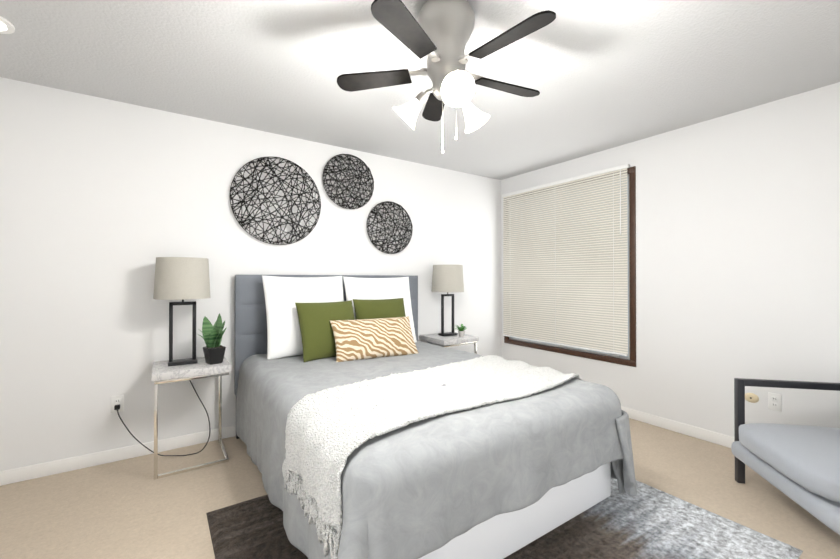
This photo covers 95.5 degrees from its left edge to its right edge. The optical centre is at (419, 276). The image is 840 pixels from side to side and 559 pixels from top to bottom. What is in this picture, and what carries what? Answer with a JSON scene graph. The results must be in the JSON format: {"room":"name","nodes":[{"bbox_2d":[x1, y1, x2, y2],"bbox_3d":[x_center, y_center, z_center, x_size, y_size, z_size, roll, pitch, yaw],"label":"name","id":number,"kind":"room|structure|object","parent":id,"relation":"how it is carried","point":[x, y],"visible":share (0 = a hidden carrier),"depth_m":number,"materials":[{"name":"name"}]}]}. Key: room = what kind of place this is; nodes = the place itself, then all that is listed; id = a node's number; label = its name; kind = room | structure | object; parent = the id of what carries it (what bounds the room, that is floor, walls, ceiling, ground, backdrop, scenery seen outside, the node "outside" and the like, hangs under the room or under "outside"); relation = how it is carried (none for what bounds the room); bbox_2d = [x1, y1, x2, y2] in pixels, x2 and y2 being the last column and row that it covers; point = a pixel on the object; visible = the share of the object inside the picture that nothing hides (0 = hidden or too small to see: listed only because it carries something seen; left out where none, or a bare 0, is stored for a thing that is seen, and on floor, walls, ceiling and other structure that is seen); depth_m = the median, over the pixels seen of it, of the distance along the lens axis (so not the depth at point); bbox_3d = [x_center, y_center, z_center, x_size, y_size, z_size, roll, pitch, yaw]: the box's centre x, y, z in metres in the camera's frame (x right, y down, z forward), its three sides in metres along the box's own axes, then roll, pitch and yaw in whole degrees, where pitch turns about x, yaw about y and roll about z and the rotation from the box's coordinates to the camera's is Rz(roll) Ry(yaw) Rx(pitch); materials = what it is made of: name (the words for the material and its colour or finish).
{"room":"bedroom","nodes":[
{"label":"bedroom","id":0,"kind":"room"},
{"bbox_2d":[0,77,500,470],"bbox_3d":[-1.021,0.031,3.353,5.000,2.440,0.100,0,0,-34],"label":"wall","id":1,"kind":"structure","parent":0,"point":[104,203],"depth_m":2.68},
{"bbox_2d":[111,395,123,412],"bbox_3d":[-2.042,0.861,2.574,0.070,0.114,0.032,0,0,-34],"label":"electrical outlet","id":2,"kind":"object","parent":1,"relation":"attached to","point":[117,401],"visible":1,"depth_m":2.58,"materials":[{"name":"white plastic"}]},
{"bbox_2d":[117,380,210,455],"bbox_3d":[-1.760,0.951,2.633,0.540,0.580,0.196,0,0,-34],"label":"lamp cord","id":3,"kind":"object","parent":2,"relation":"attached to","point":[173,455],"visible":0.94,"depth_m":2.64,"materials":[{"name":"black plastic"}]},
{"bbox_2d":[0,425,235,485],"bbox_3d":[-0.988,1.208,3.299,4.800,0.085,0.016,0,0,-34],"label":"baseboard","id":4,"kind":"structure","parent":1,"relation":"attached to","point":[20,474],"depth_m":2.54,"materials":[{"name":"white wood"}]},
{"bbox_2d":[230,157,320,244],"bbox_3d":[-1.153,-0.626,3.124,0.726,0.726,0.134,0,0,-34],"label":"disc","id":5,"kind":"object","parent":1,"relation":"attached to","point":[265,198],"visible":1,"depth_m":3.08,"materials":[{"name":"black metal"}]},
{"bbox_2d":[323,154,373,208],"bbox_3d":[-0.638,-0.874,3.489,0.506,0.506,0.113,0,0,-34],"label":"disc","id":6,"kind":"object","parent":1,"relation":"attached to","point":[346,187],"visible":1,"depth_m":3.45,"materials":[{"name":"black metal"}]},
{"bbox_2d":[367,201,412,253],"bbox_3d":[-0.278,-0.482,3.731,0.516,0.516,0.115,0,0,-34],"label":"disc","id":7,"kind":"object","parent":1,"relation":"attached to","point":[388,228],"visible":1,"depth_m":3.69,"materials":[{"name":"black metal"}]},
{"bbox_2d":[0,418,839,558],"bbox_3d":[0.119,1.291,1.672,5.000,0.100,4.150,0,0,-34],"label":"floor","id":8,"kind":"structure","parent":0,"point":[131,508],"depth_m":2.13,"materials":[{"name":"carpet"}]},
{"bbox_2d":[152,357,230,479],"bbox_3d":[-1.570,0.920,2.618,0.440,0.651,0.420,0,0,-34],"label":"nightstand","id":9,"kind":"object","parent":8,"relation":"on","point":[163,372],"visible":0.9,"depth_m":2.47,"materials":[{"name":"white stone"}]},
{"bbox_2d":[153,257,210,365],"bbox_3d":[-1.622,0.234,2.610,0.332,0.720,0.332,0,0,-34],"label":"lamp","id":10,"kind":"object","parent":9,"relation":"on","point":[180,278],"visible":1,"depth_m":2.50,"materials":[{"name":"beige fabric"}]},
{"bbox_2d":[196,313,226,364],"bbox_3d":[-1.422,0.422,2.615,0.193,0.343,0.204,0,0,-34],"label":"snake plant","id":11,"kind":"object","parent":9,"relation":"on","point":[214,351],"visible":1,"depth_m":2.59,"materials":[{"name":"green plant"}]},
{"bbox_2d":[234,275,636,558],"bbox_3d":[-0.131,0.613,2.507,1.778,1.265,2.266,0,0,-34],"label":"bed","id":12,"kind":"object","parent":8,"relation":"on","point":[369,425],"visible":1,"depth_m":1.79,"materials":[{"name":"fabric"}]},
{"bbox_2d":[262,275,343,358],"bbox_3d":[-0.889,0.301,3.025,0.665,0.621,0.226,0,0,-34],"label":"pillow","id":13,"kind":"object","parent":12,"relation":"on","point":[284,341],"depth_m":2.88,"materials":[{"name":"white fabric"}]},
{"bbox_2d":[343,276,416,341],"bbox_3d":[-0.345,0.308,3.399,0.665,0.621,0.229,0,0,-34],"label":"pillow","id":14,"kind":"object","parent":12,"relation":"on","point":[359,291],"depth_m":3.36,"materials":[{"name":"white fabric"}]},
{"bbox_2d":[282,355,581,558],"bbox_3d":[0.168,0.767,2.076,1.700,0.404,0.891,0,0,-34],"label":"throw","id":15,"kind":"object","parent":12,"relation":"on","point":[330,429],"depth_m":1.69,"materials":[{"name":"white fabric"}]},
{"bbox_2d":[419,332,478,353],"bbox_3d":[0.290,0.927,3.884,0.440,0.651,0.420,0,0,-34],"label":"nightstand","id":16,"kind":"object","parent":8,"relation":"on","point":[444,341],"visible":0.56,"depth_m":3.77,"materials":[{"name":"white stone"}]},
{"bbox_2d":[432,265,463,335],"bbox_3d":[0.285,0.241,3.921,0.332,0.720,0.332,0,0,-34],"label":"lamp","id":17,"kind":"object","parent":16,"relation":"on","point":[447,278],"visible":1,"depth_m":3.80,"materials":[{"name":"beige fabric"}]},
{"bbox_2d":[457,324,466,336],"bbox_3d":[0.403,0.538,3.820,0.145,0.125,0.144,0,0,-34],"label":"fern plant","id":18,"kind":"object","parent":16,"relation":"on","point":[461,331],"visible":1,"depth_m":3.82,"materials":[{"name":"green plant"}]},
{"bbox_2d":[206,478,802,558],"bbox_3d":[0.305,1.231,1.866,2.205,0.021,1.840,0,0,-34],"label":"rug","id":19,"kind":"object","parent":8,"relation":"on","point":[647,522],"visible":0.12,"depth_m":1.80,"materials":[{"name":"grey carpet"}]},
{"bbox_2d":[731,378,839,534],"bbox_3d":[2.165,0.818,1.863,0.807,0.846,0.826,0,0,12],"label":"armchair","id":20,"kind":"object","parent":8,"relation":"on","point":[799,465],"visible":1,"depth_m":1.92,"materials":[{"name":"grey fabric"},{"name":"black metal"}]},
{"bbox_2d":[0,0,839,179],"bbox_3d":[0.119,-1.249,1.687,5.000,0.100,4.150,0,0,-34],"label":"ceiling","id":21,"kind":"structure","parent":0,"point":[600,75],"depth_m":2.16,"materials":[{"name":"grey paint"}]},
{"bbox_2d":[0,16,14,33],"bbox_3d":[-2.021,-1.192,1.772,0.190,0.011,0.190,0,0,-34],"label":"recessed light","id":22,"kind":"object","parent":21,"relation":"in","point":[6,26],"visible":1,"depth_m":1.82,"materials":[{"name":"white"}]},
{"bbox_2d":[337,0,555,153],"bbox_3d":[0.145,-0.867,1.691,0.977,0.662,0.972,0,0,-34],"label":"fan","id":23,"kind":"object","parent":21,"relation":"hanging from","point":[438,32],"visible":1,"depth_m":1.62,"materials":[{"name":"black wood"}]},
{"bbox_2d":[501,82,839,436],"bbox_3d":[2.144,0.029,3.058,0.100,2.440,3.950,0,0,-34],"label":"wall","id":24,"kind":"structure","parent":0,"point":[738,244],"depth_m":2.78,"materials":[{"name":"white paint"}]},
{"bbox_2d":[502,164,635,366],"bbox_3d":[1.460,-0.098,3.979,0.125,1.785,1.540,0,0,-34],"label":"window","id":25,"kind":"structure","parent":24,"relation":"in","point":[569,266],"depth_m":3.80,"materials":[{"name":"beige plastic"}]},
{"bbox_2d":[621,406,734,447],"bbox_3d":[2.093,1.206,3.023,0.016,0.085,3.900,0,0,-34],"label":"baseboard","id":26,"kind":"structure","parent":24,"relation":"attached to","point":[700,433],"depth_m":3.04,"materials":[{"name":"white wood"}]},
{"bbox_2d":[745,393,758,402],"bbox_3d":[2.328,0.852,2.683,0.012,0.068,0.085,0,0,-34],"label":"outlet plate","id":27,"kind":"object","parent":24,"relation":"attached to","point":[751,397],"visible":0.96,"depth_m":2.68,"materials":[{"name":"beige plastic"}]},
{"bbox_2d":[768,392,781,411],"bbox_3d":[2.400,0.846,2.581,0.008,0.114,0.070,0,0,-34],"label":"electrical outlet","id":28,"kind":"object","parent":24,"relation":"attached to","point":[774,401],"visible":1,"depth_m":2.58,"materials":[{"name":"white plastic"}]}
]}

